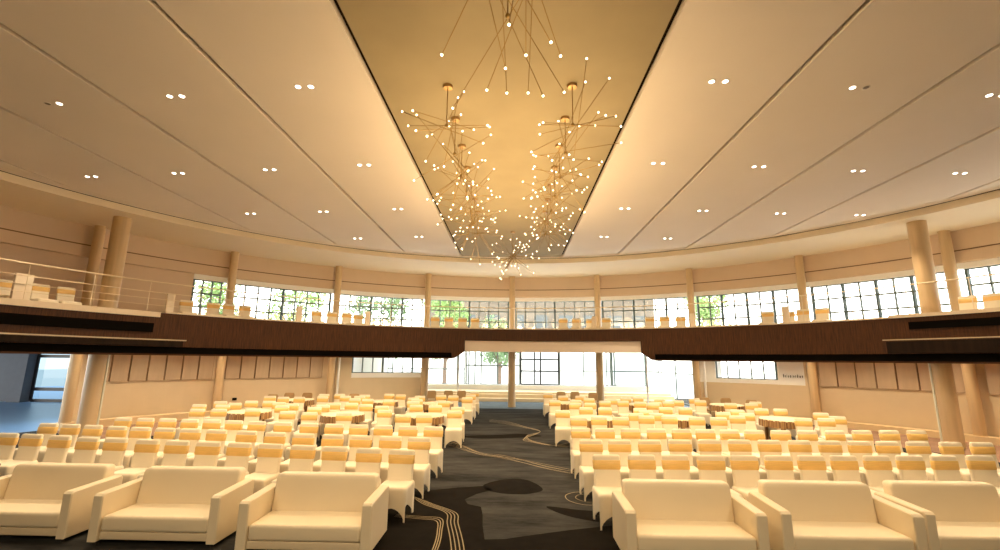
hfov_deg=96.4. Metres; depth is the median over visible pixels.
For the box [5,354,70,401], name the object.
window
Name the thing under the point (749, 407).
covered chair
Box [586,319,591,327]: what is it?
covered chair
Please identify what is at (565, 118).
chandelier
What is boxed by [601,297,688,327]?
window
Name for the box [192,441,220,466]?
covered chair
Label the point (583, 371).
window
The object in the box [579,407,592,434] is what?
covered chair
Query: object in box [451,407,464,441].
covered chair
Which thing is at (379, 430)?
covered chair
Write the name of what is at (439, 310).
window
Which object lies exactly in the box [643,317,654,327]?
covered chair
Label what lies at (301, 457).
covered chair
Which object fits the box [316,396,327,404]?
covered chair
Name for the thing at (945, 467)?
covered chair
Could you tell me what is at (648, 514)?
sofa
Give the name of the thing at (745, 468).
chair
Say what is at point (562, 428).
covered chair
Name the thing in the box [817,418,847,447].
covered chair
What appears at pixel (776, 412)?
covered chair
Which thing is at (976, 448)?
covered chair
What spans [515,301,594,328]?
window
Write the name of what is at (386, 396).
covered chair
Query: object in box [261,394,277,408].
upholstered chair
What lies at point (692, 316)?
pier
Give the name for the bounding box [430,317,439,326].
covered chair
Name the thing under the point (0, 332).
metal strip
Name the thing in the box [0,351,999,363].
trim
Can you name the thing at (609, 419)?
round table
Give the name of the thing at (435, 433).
covered chair
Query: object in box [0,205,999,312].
wall
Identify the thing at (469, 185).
chandelier
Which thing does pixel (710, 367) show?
trim
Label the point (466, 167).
chandelier
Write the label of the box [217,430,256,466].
covered chair
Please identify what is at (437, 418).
round table
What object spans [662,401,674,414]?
covered chair
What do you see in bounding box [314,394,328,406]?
covered chair
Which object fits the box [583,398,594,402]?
covered chair
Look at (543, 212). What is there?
chandelier
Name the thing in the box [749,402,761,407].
covered chair
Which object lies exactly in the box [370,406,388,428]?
covered chair
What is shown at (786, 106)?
ceiling
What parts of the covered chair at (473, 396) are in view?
seat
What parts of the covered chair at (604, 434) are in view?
sash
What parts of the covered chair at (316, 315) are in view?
sash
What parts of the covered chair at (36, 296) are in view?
sash, seat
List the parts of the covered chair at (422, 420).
sash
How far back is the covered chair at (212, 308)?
16.30 m
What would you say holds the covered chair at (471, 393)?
on the floor
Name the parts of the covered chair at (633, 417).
sash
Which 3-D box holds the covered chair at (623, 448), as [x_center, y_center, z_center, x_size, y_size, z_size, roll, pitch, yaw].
[2.159,3.384,7.788,0.450,0.903,0.505,1,-11,-1]
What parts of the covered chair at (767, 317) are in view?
sash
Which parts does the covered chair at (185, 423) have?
sash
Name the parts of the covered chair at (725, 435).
seat, sash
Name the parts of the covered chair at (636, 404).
sash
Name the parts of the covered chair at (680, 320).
sash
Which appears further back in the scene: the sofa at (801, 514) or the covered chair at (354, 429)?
the covered chair at (354, 429)
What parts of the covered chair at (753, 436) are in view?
sash, seat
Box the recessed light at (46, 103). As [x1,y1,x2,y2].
[43,102,63,105]
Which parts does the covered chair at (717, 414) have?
sash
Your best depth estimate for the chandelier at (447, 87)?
7.42 m
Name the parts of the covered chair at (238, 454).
sash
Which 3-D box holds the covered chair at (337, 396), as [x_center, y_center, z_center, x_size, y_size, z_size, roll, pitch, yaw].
[-6.388,5.151,17.562,0.450,0.903,0.505,1,-11,-4]
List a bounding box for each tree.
[193,280,243,315]
[251,289,326,321]
[343,296,411,359]
[421,300,470,382]
[479,314,518,383]
[682,295,731,325]
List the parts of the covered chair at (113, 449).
sash, seat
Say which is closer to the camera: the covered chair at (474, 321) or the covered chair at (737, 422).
the covered chair at (737, 422)
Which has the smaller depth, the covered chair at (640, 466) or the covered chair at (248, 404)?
the covered chair at (640, 466)
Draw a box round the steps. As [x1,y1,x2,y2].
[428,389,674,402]
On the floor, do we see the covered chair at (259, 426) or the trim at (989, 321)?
the covered chair at (259, 426)
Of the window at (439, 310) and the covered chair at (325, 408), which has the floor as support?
the covered chair at (325, 408)
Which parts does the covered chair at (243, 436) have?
seat, sash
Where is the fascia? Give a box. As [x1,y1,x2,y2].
[0,304,999,359]
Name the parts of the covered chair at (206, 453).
sash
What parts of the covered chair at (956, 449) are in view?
sash, seat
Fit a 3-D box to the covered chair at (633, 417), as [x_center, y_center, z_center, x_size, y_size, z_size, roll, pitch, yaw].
[3.721,4.199,11.992,0.450,0.903,0.505,0,-11,3]
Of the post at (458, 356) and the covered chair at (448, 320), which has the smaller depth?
the covered chair at (448, 320)
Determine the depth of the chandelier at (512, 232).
15.90 m
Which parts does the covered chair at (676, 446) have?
sash, seat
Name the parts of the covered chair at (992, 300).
sash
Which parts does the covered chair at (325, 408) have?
seat, sash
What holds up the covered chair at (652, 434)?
on the floor
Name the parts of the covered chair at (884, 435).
sash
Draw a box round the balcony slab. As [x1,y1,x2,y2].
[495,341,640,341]
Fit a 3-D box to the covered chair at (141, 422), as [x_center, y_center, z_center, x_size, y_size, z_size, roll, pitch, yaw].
[-8.173,3.695,9.999,0.450,0.903,0.505,0,-11,5]
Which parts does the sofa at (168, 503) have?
armrest, backrest, armrest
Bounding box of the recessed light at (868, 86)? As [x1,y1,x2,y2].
[848,85,870,89]
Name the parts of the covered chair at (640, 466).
sash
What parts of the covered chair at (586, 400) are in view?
sash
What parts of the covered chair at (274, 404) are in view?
seat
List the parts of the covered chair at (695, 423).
seat, sash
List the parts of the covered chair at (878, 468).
seat, sash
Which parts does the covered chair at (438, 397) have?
sash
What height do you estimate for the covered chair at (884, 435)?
0.903 m
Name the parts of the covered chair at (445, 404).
sash, seat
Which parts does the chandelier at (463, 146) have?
rod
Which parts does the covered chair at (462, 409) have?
seat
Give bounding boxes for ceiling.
[0,0,999,258]
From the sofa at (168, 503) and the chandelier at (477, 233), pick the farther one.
the chandelier at (477, 233)
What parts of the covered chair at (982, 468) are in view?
sash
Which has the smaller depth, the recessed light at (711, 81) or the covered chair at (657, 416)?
the recessed light at (711, 81)
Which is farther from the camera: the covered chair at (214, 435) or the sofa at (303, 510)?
the covered chair at (214, 435)
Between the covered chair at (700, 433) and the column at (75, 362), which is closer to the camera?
the covered chair at (700, 433)
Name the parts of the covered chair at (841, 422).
sash, seat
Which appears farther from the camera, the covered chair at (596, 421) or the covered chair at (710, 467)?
the covered chair at (596, 421)
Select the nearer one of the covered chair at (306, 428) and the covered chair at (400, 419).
the covered chair at (306, 428)
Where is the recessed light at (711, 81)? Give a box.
[708,79,728,83]
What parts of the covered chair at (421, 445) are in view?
sash, seat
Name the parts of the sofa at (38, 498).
armrest, backrest, armrest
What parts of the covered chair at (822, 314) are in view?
sash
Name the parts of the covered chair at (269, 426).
seat, sash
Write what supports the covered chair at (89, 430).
on the floor
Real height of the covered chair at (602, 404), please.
0.903 m
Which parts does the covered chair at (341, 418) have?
sash, seat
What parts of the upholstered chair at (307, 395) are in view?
backrest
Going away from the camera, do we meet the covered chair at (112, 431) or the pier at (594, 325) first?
the covered chair at (112, 431)
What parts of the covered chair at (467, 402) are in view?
sash, seat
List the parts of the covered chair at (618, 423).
seat, sash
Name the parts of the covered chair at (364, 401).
sash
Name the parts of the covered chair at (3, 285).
sash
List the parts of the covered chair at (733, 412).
sash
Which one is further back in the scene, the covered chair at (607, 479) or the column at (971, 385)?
the column at (971, 385)
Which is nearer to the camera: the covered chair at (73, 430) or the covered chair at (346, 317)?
the covered chair at (73, 430)
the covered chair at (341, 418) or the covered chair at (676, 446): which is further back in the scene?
the covered chair at (341, 418)
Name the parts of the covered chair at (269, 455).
seat, sash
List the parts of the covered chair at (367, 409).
seat, sash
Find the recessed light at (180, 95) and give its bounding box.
[166,94,185,97]
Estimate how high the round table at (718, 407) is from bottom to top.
0.750 m
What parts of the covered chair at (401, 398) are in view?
seat, sash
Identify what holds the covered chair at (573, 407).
on the floor
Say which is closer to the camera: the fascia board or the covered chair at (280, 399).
the fascia board
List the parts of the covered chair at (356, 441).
seat, sash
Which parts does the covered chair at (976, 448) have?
sash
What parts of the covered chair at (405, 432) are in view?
sash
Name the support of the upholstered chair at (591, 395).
on the floor
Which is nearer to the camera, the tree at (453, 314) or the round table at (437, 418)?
the round table at (437, 418)
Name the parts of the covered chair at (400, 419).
sash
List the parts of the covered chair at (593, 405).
sash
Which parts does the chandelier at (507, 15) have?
rod, rod, rod, rod, rod, rod, rod, rod, rod, rod, rod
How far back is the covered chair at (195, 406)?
13.34 m
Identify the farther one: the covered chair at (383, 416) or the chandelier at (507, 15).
the covered chair at (383, 416)
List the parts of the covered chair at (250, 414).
sash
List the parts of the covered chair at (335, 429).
seat, sash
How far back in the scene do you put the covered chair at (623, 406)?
15.96 m
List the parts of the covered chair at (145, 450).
seat, sash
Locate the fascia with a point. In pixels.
(859, 336)
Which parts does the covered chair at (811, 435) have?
sash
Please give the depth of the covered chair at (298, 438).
8.32 m
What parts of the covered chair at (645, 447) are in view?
sash, seat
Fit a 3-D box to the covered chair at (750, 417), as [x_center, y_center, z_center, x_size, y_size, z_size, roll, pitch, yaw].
[6.880,4.281,12.246,0.450,0.903,0.505,-1,-11,9]
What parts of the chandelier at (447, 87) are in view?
rod, rod, rod, stem, rod, rod, rod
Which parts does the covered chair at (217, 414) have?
sash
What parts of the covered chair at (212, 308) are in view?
sash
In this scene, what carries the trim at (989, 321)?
attached to the fascia
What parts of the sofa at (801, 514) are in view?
armrest, backrest, armrest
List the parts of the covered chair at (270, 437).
seat, sash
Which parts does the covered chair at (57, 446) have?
sash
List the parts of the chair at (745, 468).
sash, seat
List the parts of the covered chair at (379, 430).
sash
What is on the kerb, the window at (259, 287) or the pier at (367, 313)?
the pier at (367, 313)
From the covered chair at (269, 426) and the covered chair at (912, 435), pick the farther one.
the covered chair at (269, 426)
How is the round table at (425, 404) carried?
on the floor
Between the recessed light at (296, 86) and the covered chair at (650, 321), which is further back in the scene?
the covered chair at (650, 321)
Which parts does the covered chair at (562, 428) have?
sash, seat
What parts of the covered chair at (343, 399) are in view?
sash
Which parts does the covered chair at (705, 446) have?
sash, seat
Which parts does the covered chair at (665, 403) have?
sash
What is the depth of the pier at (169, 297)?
14.69 m
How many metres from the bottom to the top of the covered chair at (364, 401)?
0.903 m
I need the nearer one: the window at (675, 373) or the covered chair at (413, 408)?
the covered chair at (413, 408)
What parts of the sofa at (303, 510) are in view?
armrest, backrest, armrest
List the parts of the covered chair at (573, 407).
sash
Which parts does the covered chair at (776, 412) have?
sash, seat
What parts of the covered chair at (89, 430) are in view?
seat, sash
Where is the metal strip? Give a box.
[0,332,999,340]
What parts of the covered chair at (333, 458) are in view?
sash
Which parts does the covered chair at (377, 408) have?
seat, sash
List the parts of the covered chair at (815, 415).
sash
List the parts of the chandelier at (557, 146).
rod, rod, rod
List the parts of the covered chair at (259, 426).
sash, seat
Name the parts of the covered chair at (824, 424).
sash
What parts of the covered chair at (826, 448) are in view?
sash, seat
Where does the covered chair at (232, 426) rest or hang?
on the floor
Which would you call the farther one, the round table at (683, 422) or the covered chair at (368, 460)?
the round table at (683, 422)
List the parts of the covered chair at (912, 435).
sash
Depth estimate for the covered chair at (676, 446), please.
8.10 m
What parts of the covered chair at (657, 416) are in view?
sash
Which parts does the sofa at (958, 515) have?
armrest, backrest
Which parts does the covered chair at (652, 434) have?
sash, seat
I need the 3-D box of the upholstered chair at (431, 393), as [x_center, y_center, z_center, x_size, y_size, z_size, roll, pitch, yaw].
[-3.125,5.677,20.123,0.440,0.896,0.490,0,-11,4]
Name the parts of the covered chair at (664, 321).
sash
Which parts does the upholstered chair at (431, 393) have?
backrest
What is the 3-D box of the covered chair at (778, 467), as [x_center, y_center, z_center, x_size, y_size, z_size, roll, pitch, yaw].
[4.258,3.176,6.575,0.450,0.903,0.505,0,-11,1]
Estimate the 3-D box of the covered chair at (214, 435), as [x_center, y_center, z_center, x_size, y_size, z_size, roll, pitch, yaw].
[-5.573,3.433,8.476,0.450,0.903,0.505,-1,-11,6]
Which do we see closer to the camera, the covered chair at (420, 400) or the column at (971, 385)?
the column at (971, 385)
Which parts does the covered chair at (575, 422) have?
seat, sash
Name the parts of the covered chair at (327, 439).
seat, sash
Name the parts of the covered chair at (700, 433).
sash, seat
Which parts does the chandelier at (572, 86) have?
rod, rod, stem, rod, rod, rod, rod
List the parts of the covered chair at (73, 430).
seat, sash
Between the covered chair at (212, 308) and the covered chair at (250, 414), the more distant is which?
the covered chair at (212, 308)
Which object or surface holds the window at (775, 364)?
in the wall at (892, 394)
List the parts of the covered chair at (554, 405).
seat, sash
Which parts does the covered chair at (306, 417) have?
sash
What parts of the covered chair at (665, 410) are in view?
sash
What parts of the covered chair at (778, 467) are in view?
sash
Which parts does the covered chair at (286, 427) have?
seat, sash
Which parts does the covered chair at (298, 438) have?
seat, sash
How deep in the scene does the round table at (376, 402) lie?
16.44 m
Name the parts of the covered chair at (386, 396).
sash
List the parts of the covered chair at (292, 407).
sash, seat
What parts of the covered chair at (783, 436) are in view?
sash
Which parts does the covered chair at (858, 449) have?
sash, seat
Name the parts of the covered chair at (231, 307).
sash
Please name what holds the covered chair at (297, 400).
on the floor
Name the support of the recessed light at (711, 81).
in the ceiling
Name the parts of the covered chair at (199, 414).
seat, sash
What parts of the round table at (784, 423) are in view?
leg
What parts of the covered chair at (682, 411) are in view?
sash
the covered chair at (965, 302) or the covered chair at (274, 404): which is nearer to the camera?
the covered chair at (965, 302)
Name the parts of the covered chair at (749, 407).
sash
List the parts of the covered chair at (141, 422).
sash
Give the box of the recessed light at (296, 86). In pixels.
[294,84,313,88]
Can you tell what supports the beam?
attached to the balcony slab
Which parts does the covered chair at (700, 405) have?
sash, seat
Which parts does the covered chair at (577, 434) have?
seat, sash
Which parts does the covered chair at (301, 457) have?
sash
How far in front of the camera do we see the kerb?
13.45 m
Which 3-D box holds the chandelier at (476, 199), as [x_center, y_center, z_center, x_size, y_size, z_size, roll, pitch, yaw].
[-0.750,-1.396,12.705,1.285,1.569,1.377,-4,-12,22]
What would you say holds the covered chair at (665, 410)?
on the floor
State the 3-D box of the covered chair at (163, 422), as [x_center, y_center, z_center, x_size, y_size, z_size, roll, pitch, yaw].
[-7.637,3.694,9.963,0.450,0.903,0.505,0,-11,5]
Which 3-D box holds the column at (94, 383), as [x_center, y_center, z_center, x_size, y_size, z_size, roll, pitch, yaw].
[-12.042,1.438,13.625,0.484,6.610,0.470,0,-11,2]
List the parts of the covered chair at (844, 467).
sash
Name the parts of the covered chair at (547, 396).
seat, sash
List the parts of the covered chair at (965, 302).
sash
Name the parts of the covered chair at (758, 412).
sash, seat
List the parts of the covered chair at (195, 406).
sash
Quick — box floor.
[0,398,999,549]
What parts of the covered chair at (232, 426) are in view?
seat, sash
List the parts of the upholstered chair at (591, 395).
backrest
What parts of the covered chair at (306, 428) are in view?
seat, sash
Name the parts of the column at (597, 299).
casing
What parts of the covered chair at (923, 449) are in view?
sash, seat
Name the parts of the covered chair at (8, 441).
sash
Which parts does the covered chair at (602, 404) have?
sash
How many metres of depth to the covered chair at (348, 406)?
14.24 m
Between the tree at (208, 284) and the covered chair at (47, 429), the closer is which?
the covered chair at (47, 429)
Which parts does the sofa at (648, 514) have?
armrest, backrest, armrest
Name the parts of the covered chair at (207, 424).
sash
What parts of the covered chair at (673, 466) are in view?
sash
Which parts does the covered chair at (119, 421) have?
seat, sash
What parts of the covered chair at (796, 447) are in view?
sash, seat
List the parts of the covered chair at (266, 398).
sash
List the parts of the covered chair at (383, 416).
seat, sash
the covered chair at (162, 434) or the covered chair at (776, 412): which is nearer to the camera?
the covered chair at (162, 434)
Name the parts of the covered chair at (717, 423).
sash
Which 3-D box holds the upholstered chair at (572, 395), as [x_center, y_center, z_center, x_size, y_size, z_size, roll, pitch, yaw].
[3.437,5.783,20.317,0.440,0.896,0.490,0,-11,3]
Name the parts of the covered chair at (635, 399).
sash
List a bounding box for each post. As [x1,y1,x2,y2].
[457,356,458,390]
[645,356,648,402]
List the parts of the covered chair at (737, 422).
sash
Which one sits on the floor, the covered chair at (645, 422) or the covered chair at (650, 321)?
the covered chair at (645, 422)
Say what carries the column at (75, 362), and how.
on the floor
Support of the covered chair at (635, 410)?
on the floor
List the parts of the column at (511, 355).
casing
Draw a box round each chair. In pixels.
[0,279,12,297]
[0,433,18,462]
[0,434,43,476]
[13,423,58,459]
[30,283,58,302]
[37,424,80,461]
[42,435,71,462]
[56,286,81,304]
[66,425,102,462]
[71,437,99,462]
[94,426,126,462]
[99,417,131,449]
[99,438,127,470]
[114,439,159,483]
[123,427,150,468]
[129,427,175,466]
[135,418,154,438]
[137,440,189,478]
[157,428,200,465]
[158,418,176,439]
[174,409,205,439]
[176,419,198,439]
[178,300,196,313]
[179,404,206,426]
[185,429,226,465]
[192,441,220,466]
[199,409,226,439]
[199,419,220,440]
[204,401,226,419]
[205,302,222,315]
[215,405,229,423]
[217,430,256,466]
[222,304,238,316]
[224,420,242,456]
[224,442,251,475]
[228,403,241,410]
[238,305,252,317]
[242,409,260,430]
[244,401,257,408]
[245,443,282,493]
[247,421,265,458]
[248,432,285,473]
[258,422,291,458]
[259,401,275,420]
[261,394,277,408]
[264,396,275,400]
[265,402,285,422]
[265,405,288,432]
[271,411,295,442]
[271,445,315,482]
[277,397,288,403]
[279,433,314,472]
[284,393,294,397]
[284,423,318,460]
[285,403,298,431]
[291,412,317,445]
[293,397,304,419]
[297,407,321,439]
[302,393,312,406]
[310,311,324,321]
[313,434,343,471]
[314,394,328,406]
[314,424,343,461]
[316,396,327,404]
[316,405,329,435]
[320,446,347,471]
[326,312,338,322]
[327,403,340,411]
[334,394,344,402]
[335,413,351,446]
[340,396,350,410]
[342,313,352,323]
[345,403,357,423]
[345,435,371,471]
[346,424,368,461]
[349,398,360,411]
[353,314,362,323]
[353,404,372,431]
[354,396,364,403]
[355,448,381,484]
[362,399,373,419]
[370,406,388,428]
[370,410,391,442]
[371,425,392,447]
[379,436,401,483]
[379,449,414,522]
[382,400,394,426]
[384,394,393,399]
[392,414,410,435]
[394,394,405,414]
[398,426,417,448]
[407,401,419,413]
[407,437,430,498]
[409,405,422,425]
[411,399,422,404]
[415,396,424,412]
[416,414,431,436]
[423,426,442,477]
[425,390,435,410]
[428,405,441,426]
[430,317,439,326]
[436,395,445,400]
[438,401,449,426]
[444,317,453,326]
[444,391,452,400]
[444,410,461,447]
[448,395,458,406]
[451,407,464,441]
[457,391,465,401]
[458,318,467,327]
[462,397,472,423]
[466,394,475,418]
[470,318,479,327]
[470,392,478,413]
[543,393,552,415]
[549,400,560,427]
[555,410,570,445]
[556,392,565,398]
[558,319,567,328]
[558,396,567,400]
[569,403,580,426]
[570,392,579,398]
[570,400,581,405]
[570,417,586,454]
[571,318,580,328]
[571,428,590,478]
[575,396,584,406]
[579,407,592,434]
[579,439,602,500]
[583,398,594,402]
[584,403,596,414]
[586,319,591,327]
[588,393,598,412]
[591,416,606,439]
[592,454,621,529]
[595,428,614,453]
[598,408,611,416]
[599,401,613,416]
[600,318,610,327]
[606,399,617,416]
[608,440,631,481]
[612,417,628,439]
[617,401,628,416]
[620,397,631,412]
[620,428,640,453]
[628,413,643,428]
[628,454,655,478]
[633,397,643,402]
[633,408,646,412]
[634,402,646,407]
[638,415,654,439]
[638,440,663,478]
[639,410,652,415]
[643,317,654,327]
[646,429,669,454]
[647,403,659,412]
[649,413,663,428]
[654,398,664,402]
[658,316,669,326]
[659,407,672,414]
[661,416,677,450]
[661,455,690,479]
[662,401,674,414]
[668,439,698,479]
[671,429,699,466]
[672,400,683,414]
[674,316,685,326]
[678,407,692,428]
[688,417,705,450]
[689,398,699,415]
[694,400,711,425]
[695,429,728,467]
[696,455,743,498]
[698,439,732,488]
[699,397,714,416]
[710,417,727,451]
[715,412,730,429]
[719,430,739,465]
[720,398,730,402]
[724,403,736,411]
[728,439,766,479]
[729,415,746,439]
[730,409,744,415]
[730,455,759,501]
[739,413,756,429]
[744,430,764,465]
[745,403,757,422]
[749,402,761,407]
[754,408,777,436]
[757,440,800,479]
[760,311,773,323]
[764,455,794,479]
[770,430,791,455]
[773,409,796,438]
[780,311,794,322]
[788,440,833,480]
[794,309,809,321]
[794,418,823,439]
[797,430,819,454]
[797,455,827,480]
[812,308,829,320]
[813,412,828,437]
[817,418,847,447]
[818,440,865,483]
[825,430,849,454]
[829,416,852,440]
[829,455,876,493]
[847,441,897,484]
[851,430,877,454]
[862,455,893,491]
[875,441,900,479]
[878,430,907,454]
[895,455,927,480]
[905,441,934,480]
[906,430,940,454]
[929,455,961,480]
[938,442,970,480]
[958,295,977,309]
[965,455,999,494]
[969,442,999,479]
[982,293,999,307]
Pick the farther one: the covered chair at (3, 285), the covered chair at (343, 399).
the covered chair at (343, 399)
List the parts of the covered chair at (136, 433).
seat, sash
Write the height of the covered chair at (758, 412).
0.903 m
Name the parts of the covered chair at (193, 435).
seat, sash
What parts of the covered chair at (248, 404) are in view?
sash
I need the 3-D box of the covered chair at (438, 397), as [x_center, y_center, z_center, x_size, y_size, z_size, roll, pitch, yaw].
[-2.347,5.198,17.587,0.450,0.903,0.505,1,-11,-3]
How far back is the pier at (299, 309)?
17.77 m
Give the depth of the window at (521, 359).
28.58 m
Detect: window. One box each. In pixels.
[0,258,999,327]
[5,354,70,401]
[190,279,222,313]
[234,284,331,320]
[339,294,422,326]
[352,358,420,372]
[387,352,465,383]
[428,300,658,385]
[430,300,508,327]
[465,352,519,384]
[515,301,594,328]
[520,352,558,384]
[559,353,611,385]
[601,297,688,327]
[611,353,659,386]
[661,361,691,405]
[696,288,798,325]
[715,361,777,379]
[964,264,999,302]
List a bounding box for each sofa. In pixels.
[0,462,122,541]
[87,466,253,546]
[234,471,388,549]
[612,478,769,549]
[748,479,928,549]
[874,480,999,549]
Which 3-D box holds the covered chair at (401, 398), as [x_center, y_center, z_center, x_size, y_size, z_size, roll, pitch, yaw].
[-3.988,5.181,17.587,0.450,0.903,0.505,0,-11,3]
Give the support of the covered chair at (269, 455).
on the floor
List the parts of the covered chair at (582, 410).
sash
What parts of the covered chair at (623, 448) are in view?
sash, seat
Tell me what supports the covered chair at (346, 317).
on the balcony slab
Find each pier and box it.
[9,273,34,299]
[164,294,174,311]
[295,306,302,320]
[365,311,369,324]
[592,316,596,327]
[690,313,695,325]
[781,306,789,322]
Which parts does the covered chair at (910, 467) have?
sash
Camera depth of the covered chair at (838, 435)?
9.41 m
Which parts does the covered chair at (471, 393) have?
seat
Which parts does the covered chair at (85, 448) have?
sash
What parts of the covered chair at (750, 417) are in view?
sash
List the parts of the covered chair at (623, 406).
seat, sash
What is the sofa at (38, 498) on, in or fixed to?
on the floor
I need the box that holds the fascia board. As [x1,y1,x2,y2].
[0,335,999,353]
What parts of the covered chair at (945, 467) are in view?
sash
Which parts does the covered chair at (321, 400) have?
sash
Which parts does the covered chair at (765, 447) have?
sash, seat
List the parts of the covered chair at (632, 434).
sash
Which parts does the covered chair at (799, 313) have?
sash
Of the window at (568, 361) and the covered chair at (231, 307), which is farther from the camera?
the window at (568, 361)
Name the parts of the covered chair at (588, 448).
seat, sash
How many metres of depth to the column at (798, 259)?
17.45 m
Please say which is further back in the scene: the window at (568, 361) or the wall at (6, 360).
the window at (568, 361)
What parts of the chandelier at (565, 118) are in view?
rod, rod, rod, rod, rod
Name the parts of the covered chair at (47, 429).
seat, sash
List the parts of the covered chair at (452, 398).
sash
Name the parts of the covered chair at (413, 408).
sash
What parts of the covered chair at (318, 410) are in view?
seat, sash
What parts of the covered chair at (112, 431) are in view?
seat, sash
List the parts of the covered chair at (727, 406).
sash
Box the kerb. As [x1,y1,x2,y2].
[0,297,999,329]
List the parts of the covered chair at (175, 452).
sash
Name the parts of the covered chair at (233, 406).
sash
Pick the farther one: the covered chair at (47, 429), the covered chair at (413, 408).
the covered chair at (413, 408)
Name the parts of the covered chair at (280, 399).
sash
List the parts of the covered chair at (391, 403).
sash, seat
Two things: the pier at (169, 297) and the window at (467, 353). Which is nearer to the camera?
the pier at (169, 297)
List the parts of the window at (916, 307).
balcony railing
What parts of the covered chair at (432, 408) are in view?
sash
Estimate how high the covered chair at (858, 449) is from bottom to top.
0.903 m
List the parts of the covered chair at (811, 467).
sash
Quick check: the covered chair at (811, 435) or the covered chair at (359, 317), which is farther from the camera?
the covered chair at (359, 317)
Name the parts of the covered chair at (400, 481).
seat, sash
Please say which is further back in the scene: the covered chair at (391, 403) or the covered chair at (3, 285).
the covered chair at (391, 403)
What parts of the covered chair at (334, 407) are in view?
sash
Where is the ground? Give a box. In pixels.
[393,369,775,397]
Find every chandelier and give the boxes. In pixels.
[401,83,489,166]
[413,114,491,204]
[427,144,491,209]
[436,166,500,227]
[437,184,505,238]
[441,0,564,108]
[442,198,499,249]
[453,211,502,264]
[493,231,538,279]
[519,198,572,245]
[522,166,587,218]
[523,143,599,212]
[524,211,568,251]
[531,57,621,171]
[532,184,570,237]
[533,111,621,196]
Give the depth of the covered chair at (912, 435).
9.59 m
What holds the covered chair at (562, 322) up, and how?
on the balcony slab
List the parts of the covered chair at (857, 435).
sash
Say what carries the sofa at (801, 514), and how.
on the floor
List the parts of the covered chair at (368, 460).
sash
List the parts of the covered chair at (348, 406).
sash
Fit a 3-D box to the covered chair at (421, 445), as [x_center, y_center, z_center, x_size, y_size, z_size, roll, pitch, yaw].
[-1.484,3.354,7.830,0.450,0.903,0.505,0,-11,4]
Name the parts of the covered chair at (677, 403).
sash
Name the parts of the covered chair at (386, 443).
seat, sash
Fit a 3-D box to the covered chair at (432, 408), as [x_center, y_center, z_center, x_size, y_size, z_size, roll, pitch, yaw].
[-2.000,4.434,13.546,0.450,0.903,0.505,1,-11,-2]
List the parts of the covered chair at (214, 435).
seat, sash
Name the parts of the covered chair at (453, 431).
seat, sash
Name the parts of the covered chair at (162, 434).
seat, sash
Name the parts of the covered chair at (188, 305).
sash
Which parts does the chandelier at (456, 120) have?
rod, rod, rod, rod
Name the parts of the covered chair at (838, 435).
sash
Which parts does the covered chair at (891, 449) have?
sash, seat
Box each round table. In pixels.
[225,409,271,421]
[289,398,313,411]
[320,411,364,423]
[373,400,397,407]
[408,413,443,426]
[423,401,453,412]
[561,401,581,409]
[573,415,612,439]
[629,403,646,412]
[664,415,694,428]
[709,403,744,411]
[759,416,795,439]
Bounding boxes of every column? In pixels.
[58,225,106,430]
[76,216,131,436]
[211,251,239,408]
[326,266,342,402]
[420,274,431,399]
[508,276,515,406]
[594,275,604,407]
[685,268,707,407]
[794,255,821,418]
[906,220,966,448]
[937,230,987,436]
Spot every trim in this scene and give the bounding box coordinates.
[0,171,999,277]
[0,312,153,331]
[0,342,999,361]
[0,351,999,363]
[56,402,406,429]
[351,373,420,377]
[699,361,778,384]
[707,411,999,445]
[908,317,999,328]
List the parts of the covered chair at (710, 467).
sash, seat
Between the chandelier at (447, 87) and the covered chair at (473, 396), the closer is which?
the chandelier at (447, 87)
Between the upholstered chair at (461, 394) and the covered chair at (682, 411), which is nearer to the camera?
the covered chair at (682, 411)
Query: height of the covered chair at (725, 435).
0.903 m
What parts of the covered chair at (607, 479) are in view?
sash, seat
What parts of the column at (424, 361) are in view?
casing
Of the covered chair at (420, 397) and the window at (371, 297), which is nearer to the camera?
the covered chair at (420, 397)
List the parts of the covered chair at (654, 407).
sash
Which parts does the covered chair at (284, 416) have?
seat, sash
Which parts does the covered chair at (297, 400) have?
sash, seat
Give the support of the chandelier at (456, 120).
hanging from the ceiling
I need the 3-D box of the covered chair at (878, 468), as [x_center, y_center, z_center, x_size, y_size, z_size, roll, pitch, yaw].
[5.837,3.206,6.645,0.450,0.903,0.505,1,-11,-1]
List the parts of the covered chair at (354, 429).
sash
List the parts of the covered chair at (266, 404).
sash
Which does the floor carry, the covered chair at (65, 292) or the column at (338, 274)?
the column at (338, 274)
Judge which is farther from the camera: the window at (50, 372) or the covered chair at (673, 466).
the window at (50, 372)
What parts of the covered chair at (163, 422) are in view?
sash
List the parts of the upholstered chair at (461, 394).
backrest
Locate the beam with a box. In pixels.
[465,341,640,352]
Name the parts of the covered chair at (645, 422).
seat, sash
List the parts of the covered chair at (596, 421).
sash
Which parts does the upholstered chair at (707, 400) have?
backrest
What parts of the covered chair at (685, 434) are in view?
sash, seat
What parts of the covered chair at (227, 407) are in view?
sash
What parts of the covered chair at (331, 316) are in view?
sash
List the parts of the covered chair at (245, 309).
sash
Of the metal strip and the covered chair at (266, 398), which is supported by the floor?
the covered chair at (266, 398)
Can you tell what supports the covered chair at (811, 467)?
on the floor
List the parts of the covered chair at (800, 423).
sash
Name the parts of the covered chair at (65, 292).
sash, seat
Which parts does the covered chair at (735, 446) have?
sash, seat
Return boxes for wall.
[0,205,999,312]
[0,353,14,400]
[72,354,420,420]
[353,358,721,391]
[428,384,660,391]
[700,362,999,436]
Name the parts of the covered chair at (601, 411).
sash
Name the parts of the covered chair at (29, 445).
seat, sash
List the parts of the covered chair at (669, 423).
seat, sash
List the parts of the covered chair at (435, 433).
sash, seat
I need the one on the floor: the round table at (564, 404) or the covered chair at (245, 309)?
the round table at (564, 404)

